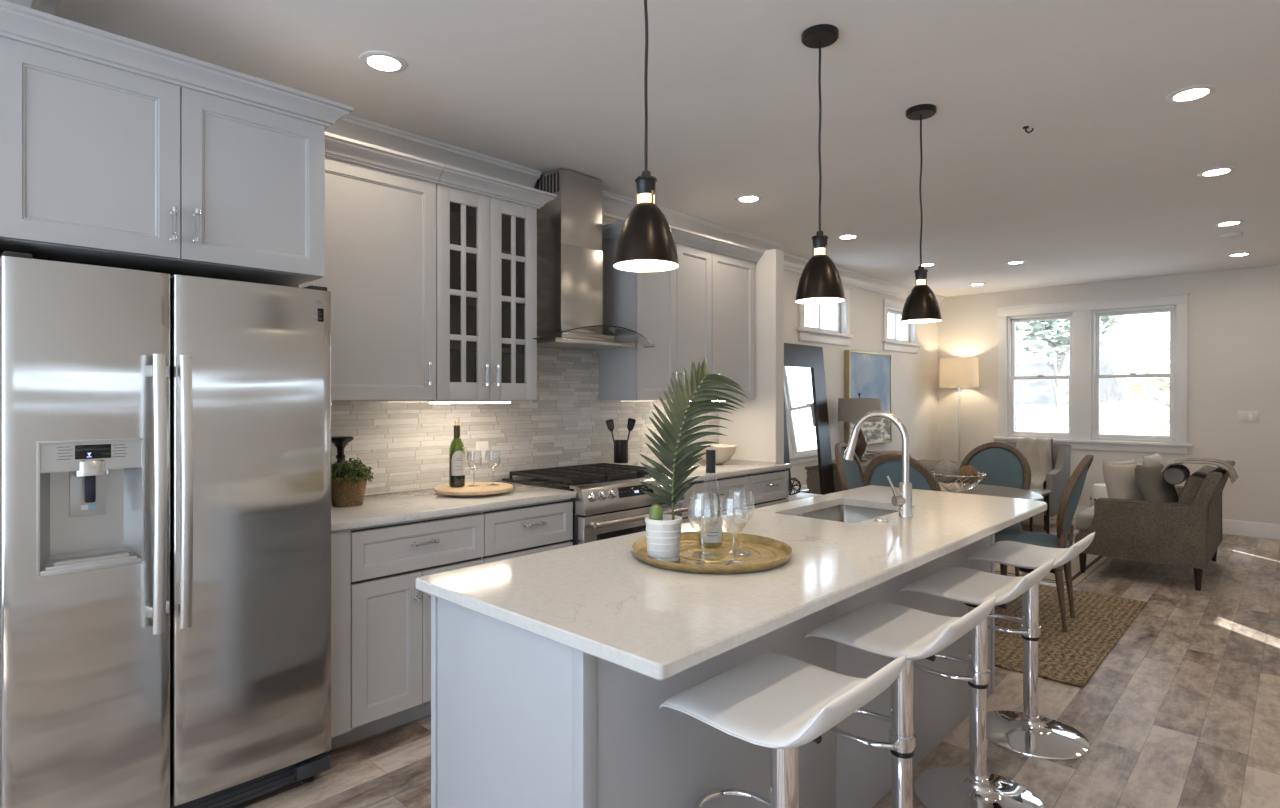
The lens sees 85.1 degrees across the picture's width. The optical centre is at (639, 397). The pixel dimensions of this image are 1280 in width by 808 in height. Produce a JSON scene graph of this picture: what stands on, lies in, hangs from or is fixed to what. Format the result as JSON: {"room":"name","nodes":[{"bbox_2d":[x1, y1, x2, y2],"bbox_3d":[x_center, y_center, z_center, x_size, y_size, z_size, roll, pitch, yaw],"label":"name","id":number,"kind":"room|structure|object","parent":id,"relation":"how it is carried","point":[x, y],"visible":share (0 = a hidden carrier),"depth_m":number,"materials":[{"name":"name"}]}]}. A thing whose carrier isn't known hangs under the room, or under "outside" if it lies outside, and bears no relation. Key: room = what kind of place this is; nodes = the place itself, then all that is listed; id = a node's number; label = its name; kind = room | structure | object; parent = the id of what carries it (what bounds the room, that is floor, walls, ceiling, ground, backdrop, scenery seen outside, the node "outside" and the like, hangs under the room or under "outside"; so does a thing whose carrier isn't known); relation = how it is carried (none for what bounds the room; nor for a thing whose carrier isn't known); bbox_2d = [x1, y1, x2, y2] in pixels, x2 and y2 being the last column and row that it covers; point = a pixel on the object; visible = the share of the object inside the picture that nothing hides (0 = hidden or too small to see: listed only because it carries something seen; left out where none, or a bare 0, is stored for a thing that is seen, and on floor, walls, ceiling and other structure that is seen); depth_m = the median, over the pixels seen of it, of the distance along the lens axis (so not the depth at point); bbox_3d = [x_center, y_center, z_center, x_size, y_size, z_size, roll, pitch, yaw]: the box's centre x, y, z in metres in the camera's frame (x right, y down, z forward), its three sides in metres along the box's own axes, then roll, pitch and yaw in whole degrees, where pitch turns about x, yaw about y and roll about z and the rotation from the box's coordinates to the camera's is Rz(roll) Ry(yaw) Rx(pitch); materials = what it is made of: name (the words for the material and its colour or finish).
{"room":"kitchen","nodes":[
{"label":"kitchen","id":0,"kind":"room"},
{"bbox_2d":[331,475,367,506],"bbox_3d":[-1.264,0.404,3.018,0.164,0.125,0.164,0,0,44],"label":"basket","id":1,"kind":"object","parent":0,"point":[346,490],"depth_m":2.96,"materials":[{"name":"wicker"}]},
{"bbox_2d":[369,216,937,494],"bbox_3d":[-0.062,0.045,4.886,0.320,2.670,11.400,0,0,44],"label":"wall","id":2,"kind":"structure","parent":0,"point":[914,376],"depth_m":8.00,"materials":[{"name":"paint"}]},
{"bbox_2d":[0,0,352,286],"bbox_3d":[-1.648,-0.754,2.460,0.722,0.626,0.967,0,0,44],"label":"upper cabinet","id":3,"kind":"object","parent":2,"relation":"attached to","point":[117,151],"visible":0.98,"depth_m":2.18,"materials":[{"name":"grey paint"}]},
{"bbox_2d":[30,0,540,187],"bbox_3d":[-1.946,-1.228,2.055,0.848,0.125,4.700,0,0,44],"label":"trim","id":4,"kind":"structure","parent":2,"relation":"attached to","point":[349,126],"depth_m":3.48,"materials":[{"name":"white paint"}]},
{"bbox_2d":[293,132,444,400],"bbox_3d":[-1.248,-0.523,3.091,0.412,1.075,0.613,0,0,44],"label":"upper cabinet","id":5,"kind":"object","parent":2,"relation":"attached to","point":[380,277],"visible":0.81,"depth_m":3.02,"materials":[{"name":"grey paint"}]},
{"bbox_2d":[436,164,556,399],"bbox_3d":[-0.814,-0.523,3.555,0.422,1.075,0.654,0,0,44],"label":"upper cabinet","id":6,"kind":"object","parent":2,"relation":"attached to","point":[486,226],"visible":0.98,"depth_m":3.47,"materials":[{"name":"grey paint"}]},
{"bbox_2d":[450,240,523,262],"bbox_3d":[-0.879,-0.746,3.568,0.270,0.016,0.542,0,0,44],"label":"shelf","id":7,"kind":"object","parent":6,"relation":"attached to","point":[455,256],"depth_m":3.63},
{"bbox_2d":[450,295,523,308],"bbox_3d":[-0.879,-0.494,3.568,0.270,0.016,0.542,0,0,44],"label":"shelf","id":8,"kind":"object","parent":6,"relation":"attached to","point":[455,301],"depth_m":3.65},
{"bbox_2d":[450,345,523,354],"bbox_3d":[-0.879,-0.242,3.568,0.270,0.016,0.542,0,0,44],"label":"shelf","id":9,"kind":"object","parent":6,"relation":"attached to","point":[454,349],"depth_m":3.63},
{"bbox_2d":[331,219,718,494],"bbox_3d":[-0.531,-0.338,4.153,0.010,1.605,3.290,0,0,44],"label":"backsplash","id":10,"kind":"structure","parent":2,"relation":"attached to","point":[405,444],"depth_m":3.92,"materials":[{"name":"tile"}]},
{"bbox_2d":[533,168,654,350],"bbox_3d":[-0.330,-0.785,3.989,0.503,0.986,0.840,0,0,44],"label":"range hood","id":11,"kind":"object","parent":2,"relation":"attached to","point":[569,225],"visible":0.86,"depth_m":3.96,"materials":[{"name":"silver metal"}]},
{"bbox_2d":[599,220,720,399],"bbox_3d":[0.111,-0.523,4.529,0.422,1.075,0.804,0,0,44],"label":"upper cabinet","id":12,"kind":"object","parent":2,"relation":"attached to","point":[672,309],"visible":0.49,"depth_m":4.38,"materials":[{"name":"grey paint"}]},
{"bbox_2d":[712,239,763,398],"bbox_3d":[0.573,-0.523,5.008,0.412,1.075,0.524,0,0,44],"label":"upper cabinet","id":13,"kind":"object","parent":2,"relation":"attached to","point":[733,264],"visible":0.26,"depth_m":4.93,"materials":[{"name":"grey paint"}]},
{"bbox_2d":[602,190,945,304],"bbox_3d":[1.760,-1.228,6.624,0.268,0.125,6.370,0,0,44],"label":"trim","id":14,"kind":"structure","parent":2,"relation":"attached to","point":[616,206],"depth_m":5.49,"materials":[{"name":"white paint"}]},
{"bbox_2d":[805,302,839,332],"bbox_3d":[1.771,-0.835,6.939,0.050,0.370,0.820,0,0,44],"label":"window","id":15,"kind":"structure","parent":2,"relation":"in","point":[836,305],"depth_m":7.07,"materials":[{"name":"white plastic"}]},
{"bbox_2d":[797,279,853,345],"bbox_3d":[1.823,-0.823,6.888,0.095,0.575,1.050,0,0,44],"label":"trim","id":16,"kind":"structure","parent":2,"relation":"attached to","point":[805,334],"depth_m":6.88,"materials":[{"name":"white paint"}]},
{"bbox_2d":[845,350,891,444],"bbox_3d":[2.479,0.010,7.535,0.054,0.996,1.020,0,0,44],"label":"painting","id":17,"kind":"object","parent":2,"relation":"attached to","point":[869,374],"visible":0.65,"depth_m":7.53,"materials":[{"name":"blue paint"}]},
{"bbox_2d":[888,309,908,341],"bbox_3d":[3.003,-0.835,8.236,0.050,0.370,0.760,0,0,44],"label":"window","id":18,"kind":"structure","parent":2,"relation":"in","point":[894,313],"depth_m":8.24,"materials":[{"name":"white plastic"}]},
{"bbox_2d":[882,299,920,353],"bbox_3d":[3.056,-0.823,8.186,0.095,0.575,0.990,0,0,44],"label":"trim","id":19,"kind":"structure","parent":2,"relation":"attached to","point":[891,345],"depth_m":8.03,"materials":[{"name":"white paint"}]},
{"bbox_2d":[55,0,1279,296],"bbox_3d":[1.486,-1.365,3.416,4.650,0.150,11.700,0,0,44],"label":"ceiling","id":20,"kind":"structure","parent":0,"point":[1105,185],"depth_m":3.07,"materials":[{"name":"paint"}]},
{"bbox_2d":[359,50,407,72],"bbox_3d":[-0.985,-1.286,2.680,0.176,0.007,0.176,0,0,44],"label":"recessed light","id":21,"kind":"object","parent":20,"relation":"in","point":[380,61],"visible":1,"depth_m":2.67,"materials":[{"name":"white paint"}]},
{"bbox_2d":[613,0,678,271],"bbox_3d":[0.016,-0.816,1.817,0.172,0.948,0.172,0,0,44],"label":"pendant lamp","id":22,"kind":"object","parent":20,"relation":"hanging from","point":[646,243],"visible":1,"depth_m":1.78,"materials":[{"name":"black metal"}]},
{"bbox_2d":[635,170,656,194],"bbox_3d":[0.016,-0.557,1.817,0.059,0.062,0.059,0,0,44],"label":"socket","id":23,"kind":"object","parent":22,"relation":"attached to","point":[645,183],"depth_m":1.80,"materials":[{"name":"black metal"}]},
{"bbox_2d":[795,24,844,303],"bbox_3d":[0.638,-0.816,2.472,0.172,0.948,0.172,0,0,44],"label":"pendant lamp","id":24,"kind":"object","parent":20,"relation":"hanging from","point":[820,282],"visible":1,"depth_m":2.44,"materials":[{"name":"black metal"}]},
{"bbox_2d":[811,231,828,248],"bbox_3d":[0.638,-0.557,2.472,0.059,0.062,0.059,0,0,44],"label":"socket","id":25,"kind":"object","parent":24,"relation":"attached to","point":[819,240],"depth_m":2.45,"materials":[{"name":"black metal"}]},
{"bbox_2d":[901,104,941,322],"bbox_3d":[1.261,-0.816,3.128,0.172,0.948,0.172,0,0,44],"label":"pendant lamp","id":26,"kind":"object","parent":20,"relation":"hanging from","point":[921,305],"visible":1,"depth_m":3.10,"materials":[{"name":"black metal"}]},
{"bbox_2d":[1165,84,1217,102],"bbox_3d":[2.338,-1.286,2.958,0.176,0.007,0.176,0,0,44],"label":"recessed light","id":27,"kind":"object","parent":20,"relation":"in","point":[1191,93],"visible":1,"depth_m":2.95,"materials":[{"name":"white paint"}]},
{"bbox_2d":[719,249,783,462],"bbox_3d":[0.824,0.158,5.212,0.515,2.445,0.108,0,0,44],"label":"wall partition","id":28,"kind":"structure","parent":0,"point":[756,429],"depth_m":5.07,"materials":[{"name":"paint"}]},
{"bbox_2d":[230,516,1279,807],"bbox_3d":[1.486,1.440,3.416,4.650,0.120,11.700,0,0,44],"label":"floor","id":29,"kind":"structure","parent":0,"point":[1183,710],"depth_m":2.97,"materials":[{"name":"brown wood"}]},
{"bbox_2d":[0,251,330,807],"bbox_3d":[-1.630,0.492,2.383,0.794,1.775,0.881,0,0,44],"label":"refrigerator","id":30,"kind":"object","parent":29,"relation":"on","point":[165,439],"visible":1,"depth_m":2.10,"materials":[{"name":"silver metal"}]},
{"bbox_2d":[327,511,483,751],"bbox_3d":[-1.145,0.939,3.031,0.662,0.883,0.708,0,0,44],"label":"base cabinet","id":31,"kind":"object","parent":29,"relation":"on","point":[381,623],"visible":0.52,"depth_m":2.77,"materials":[{"name":"grey paint"}]},
{"bbox_2d":[331,481,575,530],"bbox_3d":[-0.968,0.481,3.221,0.640,0.030,1.227,0,0,44],"label":"countertop","id":32,"kind":"structure","parent":31,"relation":"on","point":[393,507],"depth_m":3.06,"materials":[{"name":"white stone"}]},
{"bbox_2d":[331,436,353,501],"bbox_3d":[-1.353,0.322,3.150,0.112,0.288,0.112,0,0,44],"label":"candle holder","id":33,"kind":"object","parent":32,"relation":"on","point":[340,442],"visible":0.42,"depth_m":3.13,"materials":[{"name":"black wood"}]},
{"bbox_2d":[331,458,373,506],"bbox_3d":[-1.260,0.364,3.018,0.226,0.204,0.215,0,0,44],"label":"potted plant","id":34,"kind":"object","parent":32,"relation":"on","point":[348,488],"visible":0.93,"depth_m":2.97,"materials":[{"name":"green plant"}]},
{"bbox_2d":[434,482,512,496],"bbox_3d":[-0.809,0.450,3.396,0.376,0.032,0.376,0,0,44],"label":"turntable","id":35,"kind":"object","parent":32,"relation":"on","point":[484,489],"visible":0.92,"depth_m":3.30,"materials":[{"name":"brown wood"}]},
{"bbox_2d":[449,421,464,487],"bbox_3d":[-0.887,0.275,3.381,0.075,0.319,0.074,0,0,44],"label":"wine bottle","id":36,"kind":"object","parent":35,"relation":"on","point":[456,450],"visible":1,"depth_m":3.35,"materials":[{"name":"green"}]},
{"bbox_2d":[481,499,572,563],"bbox_3d":[-0.722,0.939,3.476,0.662,0.883,0.516,0,0,44],"label":"drawer","id":37,"kind":"object","parent":29,"relation":"on","point":[521,530],"visible":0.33,"depth_m":3.26,"materials":[{"name":"grey paint"}]},
{"bbox_2d":[502,463,687,545],"bbox_3d":[-0.240,0.896,3.905,0.744,0.968,0.758,0,0,44],"label":"gas range","id":38,"kind":"object","parent":29,"relation":"on","point":[610,501],"visible":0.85,"depth_m":3.63,"materials":[{"name":"silver metal"}]},
{"bbox_2d":[502,475,649,490],"bbox_3d":[-0.286,0.466,3.949,0.615,0.028,0.758,0,0,44],"label":"cooktop","id":39,"kind":"object","parent":38,"relation":"in","point":[546,483],"depth_m":3.70,"materials":[{"name":"black metal"}]},
{"bbox_2d":[431,533,994,807],"bbox_3d":[0.544,0.938,2.540,0.626,0.884,2.580,0,0,44],"label":"kitchen island","id":40,"kind":"object","parent":29,"relation":"on","point":[520,718],"visible":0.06,"depth_m":1.68,"materials":[{"name":"grey paint"}]},
{"bbox_2d":[416,485,1046,679],"bbox_3d":[0.631,0.481,2.462,0.855,0.030,2.631,0,0,44],"label":"island countertop","id":41,"kind":"structure","parent":40,"relation":"on","point":[596,598],"depth_m":1.76,"materials":[{"name":"white stone"}]},
{"bbox_2d":[632,531,792,573],"bbox_3d":[0.211,0.453,2.056,0.470,0.026,0.470,0,0,44],"label":"round tray","id":42,"kind":"object","parent":41,"relation":"on","point":[768,553],"visible":0.83,"depth_m":2.04,"materials":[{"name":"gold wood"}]},
{"bbox_2d":[645,504,681,561],"bbox_3d":[0.067,0.382,1.984,0.106,0.159,0.106,0,0,44],"label":"plant pot","id":43,"kind":"object","parent":42,"relation":"on","point":[663,534],"visible":0.95,"depth_m":1.94,"materials":[{"name":"white ceramic"}]},
{"bbox_2d":[640,359,747,519],"bbox_3d":[0.155,0.143,2.056,0.318,0.519,0.125,0,0,-2],"label":"palm leaf","id":44,"kind":"object","parent":43,"relation":"in","point":[684,408],"visible":0.99,"depth_m":2.04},
{"bbox_2d":[688,496,717,564],"bbox_3d":[0.172,0.369,1.916,0.082,0.185,0.082,0,0,44],"label":"wine glass","id":45,"kind":"object","parent":42,"relation":"on","point":[704,562],"visible":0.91,"depth_m":1.92,"materials":[{"name":"white"}]},
{"bbox_2d":[688,496,717,537],"bbox_3d":[0.172,0.332,1.916,0.082,0.111,0.082,0,0,44],"label":"bowl","id":46,"kind":"object","parent":45,"relation":"on","point":[693,496],"depth_m":1.91,"materials":[{"name":"clear glass"}]},
{"bbox_2d":[690,492,717,558],"bbox_3d":[0.187,0.369,2.029,0.082,0.185,0.082,0,0,44],"label":"wine glass","id":47,"kind":"object","parent":42,"relation":"on","point":[702,554],"visible":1,"depth_m":2.02,"materials":[{"name":"white"}]},
{"bbox_2d":[690,492,717,529],"bbox_3d":[0.187,0.332,2.029,0.082,0.111,0.082,0,0,44],"label":"bowl","id":48,"kind":"object","parent":47,"relation":"on","point":[716,492],"depth_m":2.02,"materials":[{"name":"clear glass"}]},
{"bbox_2d":[699,450,722,547],"bbox_3d":[0.218,0.312,2.154,0.076,0.299,0.076,0,0,44],"label":"wine bottle","id":49,"kind":"object","parent":42,"relation":"on","point":[714,536],"visible":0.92,"depth_m":2.12,"materials":[{"name":"white"}]},
{"bbox_2d":[719,495,748,564],"bbox_3d":[0.261,0.369,1.934,0.082,0.185,0.082,0,0,44],"label":"wine glass","id":50,"kind":"object","parent":42,"relation":"on","point":[728,562],"visible":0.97,"depth_m":1.94,"materials":[{"name":"white"}]},
{"bbox_2d":[719,495,748,534],"bbox_3d":[0.261,0.332,1.934,0.082,0.111,0.082,0,0,44],"label":"bowl","id":51,"kind":"object","parent":50,"relation":"on","point":[725,495],"depth_m":1.93,"materials":[{"name":"clear glass"}]},
{"bbox_2d":[727,490,753,555],"bbox_3d":[0.297,0.369,2.062,0.082,0.185,0.082,0,0,44],"label":"wine glass","id":52,"kind":"object","parent":42,"relation":"on","point":[736,552],"visible":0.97,"depth_m":2.06,"materials":[{"name":"white"}]},
{"bbox_2d":[727,490,753,526],"bbox_3d":[0.297,0.332,2.062,0.082,0.111,0.082,0,0,44],"label":"bowl","id":53,"kind":"object","parent":52,"relation":"on","point":[728,490],"depth_m":2.06,"materials":[{"name":"clear glass"}]},
{"bbox_2d":[794,505,897,522],"bbox_3d":[0.863,0.593,2.901,0.389,0.194,0.613,0,0,44],"label":"undermount sink","id":54,"kind":"object","parent":41,"relation":"in","point":[840,513],"visible":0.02,"depth_m":3.16,"materials":[{"name":"silver metal"}]},
{"bbox_2d":[843,411,912,516],"bbox_3d":[0.942,0.260,2.806,0.291,0.412,0.097,0,0,44],"label":"kitchen faucet","id":55,"kind":"object","parent":41,"relation":"on","point":[903,500],"visible":1,"depth_m":2.73,"materials":[{"name":"silver metal"}]},
{"bbox_2d":[679,474,748,522],"bbox_3d":[0.244,0.939,4.492,0.662,0.883,0.746,0,0,44],"label":"base cabinet","id":56,"kind":"object","parent":29,"relation":"on","point":[738,486],"visible":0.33,"depth_m":4.31,"materials":[{"name":"grey paint"}]},
{"bbox_2d":[660,459,791,482],"bbox_3d":[0.410,0.481,4.671,0.640,0.030,1.238,0,0,44],"label":"countertop","id":57,"kind":"structure","parent":56,"relation":"on","point":[732,467],"depth_m":4.63,"materials":[{"name":"white stone"}]},
{"bbox_2d":[614,440,627,462],"bbox_3d":[-0.120,0.340,4.389,0.092,0.142,0.092,0,0,44],"label":"utensil holder","id":58,"kind":"object","parent":57,"relation":"on","point":[620,446],"visible":1,"depth_m":4.35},
{"bbox_2d":[697,444,736,463],"bbox_3d":[0.532,0.403,4.915,0.300,0.126,0.300,0,0,44],"label":"serving bowl","id":59,"kind":"object","parent":57,"relation":"on","point":[724,452],"visible":0.54,"depth_m":4.82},
{"bbox_2d":[746,469,788,509],"bbox_3d":[0.670,0.939,4.941,0.662,0.883,0.488,0,0,44],"label":"base cabinet","id":60,"kind":"object","parent":29,"relation":"on","point":[769,488],"visible":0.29,"depth_m":4.74,"materials":[{"name":"grey paint"}]},
{"bbox_2d":[659,653,907,807],"bbox_3d":[0.303,0.965,1.505,0.432,0.830,0.411,0,0,44],"label":"bar stool","id":61,"kind":"object","parent":29,"relation":"on","point":[781,703],"visible":1,"depth_m":1.47,"materials":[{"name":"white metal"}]},
{"bbox_2d":[784,343,834,494],"bbox_3d":[1.474,0.448,6.334,0.221,1.869,0.955,0,0,44],"label":"floor mirror","id":62,"kind":"object","parent":29,"relation":"on","point":[807,445],"visible":0.37,"depth_m":6.42,"materials":[{"name":"brown wood"}]},
{"bbox_2d":[784,366,821,494],"bbox_3d":[1.475,0.448,6.333,0.151,1.466,0.553,0,0,44],"label":"mirror glass","id":63,"kind":"object","parent":62,"relation":"attached to","point":[801,406],"depth_m":6.36,"materials":[{"name":"white"}]},
{"bbox_2d":[832,456,872,491],"bbox_3d":[2.289,1.005,7.012,0.460,0.750,1.110,0,0,44],"label":"sideboard","id":64,"kind":"object","parent":29,"relation":"on","point":[837,482],"visible":0.02,"depth_m":6.66,"materials":[{"name":"brown wood"}]},
{"bbox_2d":[838,392,880,461],"bbox_3d":[2.161,0.290,6.871,0.410,0.680,0.410,0,0,44],"label":"table lamp","id":65,"kind":"object","parent":64,"relation":"on","point":[849,409],"visible":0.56,"depth_m":6.73,"materials":[{"name":"grey fabric"}]},
{"bbox_2d":[805,596,996,807],"bbox_3d":[0.720,0.965,1.944,0.432,0.830,0.411,0,0,44],"label":"bar stool","id":66,"kind":"object","parent":29,"relation":"on","point":[886,629],"visible":1,"depth_m":1.91,"materials":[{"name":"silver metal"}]},
{"bbox_2d":[940,357,978,461],"bbox_3d":[3.938,0.449,8.603,0.444,1.862,0.444,0,0,44],"label":"floor lamp","id":67,"kind":"object","parent":29,"relation":"on","point":[958,372],"visible":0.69,"depth_m":8.42,"materials":[{"name":"white"}]},
{"bbox_2d":[900,558,1054,807],"bbox_3d":[1.151,0.965,2.397,0.432,0.830,0.411,0,0,44],"label":"bar stool","id":68,"kind":"object","parent":29,"relation":"on","point":[973,786],"visible":0.98,"depth_m":2.37,"materials":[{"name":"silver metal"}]},
{"bbox_2d":[965,532,1095,760],"bbox_3d":[1.591,0.965,2.861,0.432,0.830,0.411,0,0,44],"label":"bar stool","id":69,"kind":"object","parent":29,"relation":"on","point":[1026,732],"visible":0.97,"depth_m":2.82,"materials":[{"name":"silver metal"}]},
{"bbox_2d":[1005,441,1070,530],"bbox_3d":[4.218,0.933,7.562,0.650,0.872,0.795,0,0,44],"label":"armchair","id":70,"kind":"object","parent":29,"relation":"on","point":[1056,481],"visible":0.3,"depth_m":7.34,"materials":[{"name":"grey fabric"}]},
{"bbox_2d":[1016,437,1052,525],"bbox_3d":[4.227,0.874,7.536,0.387,0.859,0.972,0,0,36],"label":"throw blanket","id":71,"kind":"object","parent":70,"relation":"on","point":[1037,451],"visible":0.54,"depth_m":7.62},
{"bbox_2d":[995,540,1109,585],"bbox_3d":[3.349,1.377,6.212,1.300,0.005,1.880,0,0,44],"label":"rug","id":72,"kind":"object","parent":29,"relation":"on","point":[1093,562],"visible":0.24,"depth_m":5.56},
{"bbox_2d":[995,584,1146,687],"bbox_3d":[2.076,1.373,4.621,1.845,0.012,1.880,0,0,44],"label":"jute rug","id":73,"kind":"object","parent":29,"relation":"on","point":[1071,657],"visible":0.44,"depth_m":4.02,"materials":[{"name":"wicker"}]},
{"bbox_2d":[835,442,863,490],"bbox_3d":[1.734,0.852,5.134,0.569,1.030,0.513,0,0,34],"label":"dining chair","id":74,"kind":"object","parent":73,"relation":"on","point":[851,473],"visible":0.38,"depth_m":5.20,"materials":[{"name":"fabric"}]},
{"bbox_2d":[841,448,862,488],"bbox_3d":[1.577,0.601,5.242,0.120,0.446,0.418,0,0,34],"label":"cushion","id":75,"kind":"object","parent":74,"relation":"on","point":[853,470],"depth_m":5.26,"materials":[{"name":"teal fabric"}]},
{"bbox_2d":[863,453,940,490],"bbox_3d":[1.739,0.852,4.410,0.569,1.030,0.513,0,0,-42],"label":"dining chair","id":76,"kind":"object","parent":73,"relation":"on","point":[881,466],"visible":0.12,"depth_m":4.24,"materials":[{"name":"fabric"}]},
{"bbox_2d":[870,461,931,490],"bbox_3d":[1.591,0.603,4.278,0.120,0.446,0.418,0,0,-42],"label":"cushion","id":77,"kind":"object","parent":76,"relation":"on","point":[920,477],"depth_m":4.24,"materials":[{"name":"teal fabric"}]},
{"bbox_2d":[939,482,1042,500],"bbox_3d":[2.119,0.997,4.663,1.000,0.741,1.000,0,0,44],"label":"dining table","id":78,"kind":"object","parent":73,"relation":"on","point":[979,489],"visible":0.13,"depth_m":4.63,"materials":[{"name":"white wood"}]},
{"bbox_2d":[931,470,986,491],"bbox_3d":[2.119,0.564,4.663,0.358,0.124,0.361,0,0,44],"label":"wire bowl","id":79,"kind":"object","parent":78,"relation":"on","point":[966,489],"visible":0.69,"depth_m":4.59,"materials":[{"name":"silver metal"}]},
{"bbox_2d":[934,461,958,483],"bbox_3d":[2.054,0.501,4.673,0.154,0.152,0.151,0,0,44],"label":"decorative ball","id":80,"kind":"object","parent":79,"relation":"in","point":[944,467],"visible":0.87,"depth_m":4.62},
{"bbox_2d":[958,442,1030,576],"bbox_3d":[2.525,0.852,5.078,0.513,1.030,0.569,0,0,44],"label":"dining chair","id":81,"kind":"object","parent":73,"relation":"on","point":[1005,465],"visible":0.3,"depth_m":5.19,"materials":[{"name":"fabric"}]},
{"bbox_2d":[968,448,1023,488],"bbox_3d":[2.654,0.601,5.218,0.418,0.446,0.120,0,0,44],"label":"cushion","id":82,"kind":"object","parent":81,"relation":"on","point":[1004,467],"depth_m":5.19,"materials":[{"name":"teal fabric"}]},
{"bbox_2d":[995,454,1093,631],"bbox_3d":[2.456,0.852,4.291,0.569,1.030,0.513,0,0,39],"label":"dining chair","id":83,"kind":"object","parent":73,"relation":"on","point":[1072,492],"visible":0.7,"depth_m":4.10,"materials":[{"name":"brown wood"}]},
{"bbox_2d":[995,530,1069,547],"bbox_3d":[2.410,0.885,4.331,0.433,0.065,0.470,0,0,39],"label":"seat cushion","id":84,"kind":"object","parent":83,"relation":"on","point":[1033,538],"depth_m":4.24,"materials":[{"name":"teal fabric"}]},
{"bbox_2d":[1065,465,1088,531],"bbox_3d":[2.613,0.603,4.169,0.120,0.446,0.418,0,0,39],"label":"cushion","id":85,"kind":"object","parent":83,"relation":"on","point":[1078,477],"depth_m":4.07,"materials":[{"name":"teal fabric"}]},
{"bbox_2d":[1075,460,1235,590],"bbox_3d":[4.183,0.954,5.654,0.917,0.852,1.351,0,0,44],"label":"armchair","id":86,"kind":"object","parent":29,"relation":"on","point":[1187,532],"visible":0.94,"depth_m":5.13,"materials":[{"name":"grey fabric"}]},
{"bbox_2d":[1075,506,1093,530],"bbox_3d":[3.905,0.994,5.530,0.685,0.137,0.557,0,0,44],"label":"seat cushion","id":87,"kind":"object","parent":86,"relation":"on","point":[1083,520],"depth_m":5.53,"materials":[{"name":"grey fabric"}]},
{"bbox_2d":[1103,463,1144,500],"bbox_3d":[3.845,0.715,5.479,0.420,0.388,0.192,0,0,-16],"label":"cushion","id":88,"kind":"object","parent":86,"relation":"on","point":[1120,480],"visible":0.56,"depth_m":5.41,"materials":[{"name":"fabric"}]},
{"bbox_2d":[1135,462,1178,502],"bbox_3d":[3.966,0.705,5.336,0.420,0.395,0.217,0,0,-34],"label":"cushion","id":89,"kind":"object","parent":86,"relation":"on","point":[1151,482],"visible":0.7,"depth_m":5.25,"materials":[{"name":"beige fabric"}]},
{"bbox_2d":[1163,464,1189,484],"bbox_3d":[4.050,0.580,5.258,0.132,0.132,0.342,0,0,44],"label":"bolster cushion","id":90,"kind":"object","parent":86,"relation":"on","point":[1176,474],"visible":0.98,"depth_m":5.14,"materials":[{"name":"grey fabric"}]},
{"bbox_2d":[1177,470,1208,503],"bbox_3d":[4.184,0.749,5.264,0.209,0.362,0.557,0,0,44],"label":"cushion","id":91,"kind":"object","parent":86,"relation":"on","point":[1193,483],"depth_m":5.07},
{"bbox_2d":[1161,458,1238,482],"bbox_3d":[4.148,0.528,5.164,0.416,0.147,0.496,0,0,44],"label":"throw blanket","id":92,"kind":"object","parent":86,"relation":"on","point":[1226,466],"visible":0.98,"depth_m":5.07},
{"bbox_2d":[938,265,1279,523],"bbox_3d":[5.474,0.045,7.592,4.620,2.670,0.150,0,0,44],"label":"wall","id":93,"kind":"structure","parent":0,"point":[1234,314],"depth_m":7.17,"materials":[{"name":"paint"}]},
{"bbox_2d":[1007,312,1073,438],"bbox_3d":[4.762,-0.250,8.269,0.715,1.460,0.110,0,0,44],"label":"window","id":94,"kind":"structure","parent":93,"relation":"in","point":[1011,377],"depth_m":8.32,"materials":[{"name":"white paint"}]},
{"bbox_2d":[997,292,1189,442],"bbox_3d":[5.037,-0.307,7.883,1.855,1.575,0.030,0,0,44],"label":"trim","id":95,"kind":"structure","parent":93,"relation":"attached to","point":[1081,309],"depth_m":7.88,"materials":[{"name":"white paint"}]},
{"bbox_2d":[993,436,1193,453],"bbox_3d":[5.034,0.535,7.880,1.925,0.110,0.080,0,0,44],"label":"trim","id":96,"kind":"structure","parent":93,"relation":"attached to","point":[1132,446],"depth_m":7.63,"materials":[{"name":"white paint"}]},
{"bbox_2d":[1092,304,1176,442],"bbox_3d":[5.417,-0.250,7.647,0.770,1.460,0.110,0,0,44],"label":"window","id":97,"kind":"structure","parent":93,"relation":"in","point":[1096,314],"depth_m":7.60,"materials":[{"name":"white paint"}]},
{"bbox_2d":[1055,506,1279,538],"bbox_3d":[5.417,1.308,7.532,4.320,0.145,0.016,0,0,44],"label":"baseboard","id":98,"kind":"structure","parent":93,"relation":"attached to","point":[1233,527],"depth_m":6.92,"materials":[{"name":"white paint"}]},
{"label":"outside","id":99,"kind":"structure","parent":0,"visible":0},
{"bbox_2d":[1108,425,1168,435],"bbox_3d":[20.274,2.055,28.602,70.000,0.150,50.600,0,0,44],"label":"ground","id":100,"kind":"structure","parent":99,"point":[1112,429],"depth_m":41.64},
{"bbox_2d":[1015,315,1122,432],"bbox_3d":[9.208,-0.525,15.358,2.319,5.017,2.408,0,0,44],"label":"tree","id":101,"kind":"object","parent":100,"relation":"on","point":[1058,344],"visible":0.28,"depth_m":15.25,"materials":[{"name":"green plant"}]},
{"bbox_2d":[1015,360,1124,433],"bbox_3d":[11.536,0.430,23.178,6.800,3.100,5.500,0,0,44],"label":"house","id":102,"kind":"structure","parent":100,"relation":"on","point":[1035,406],"depth_m":20.46,"materials":[{"name":"white"}]},
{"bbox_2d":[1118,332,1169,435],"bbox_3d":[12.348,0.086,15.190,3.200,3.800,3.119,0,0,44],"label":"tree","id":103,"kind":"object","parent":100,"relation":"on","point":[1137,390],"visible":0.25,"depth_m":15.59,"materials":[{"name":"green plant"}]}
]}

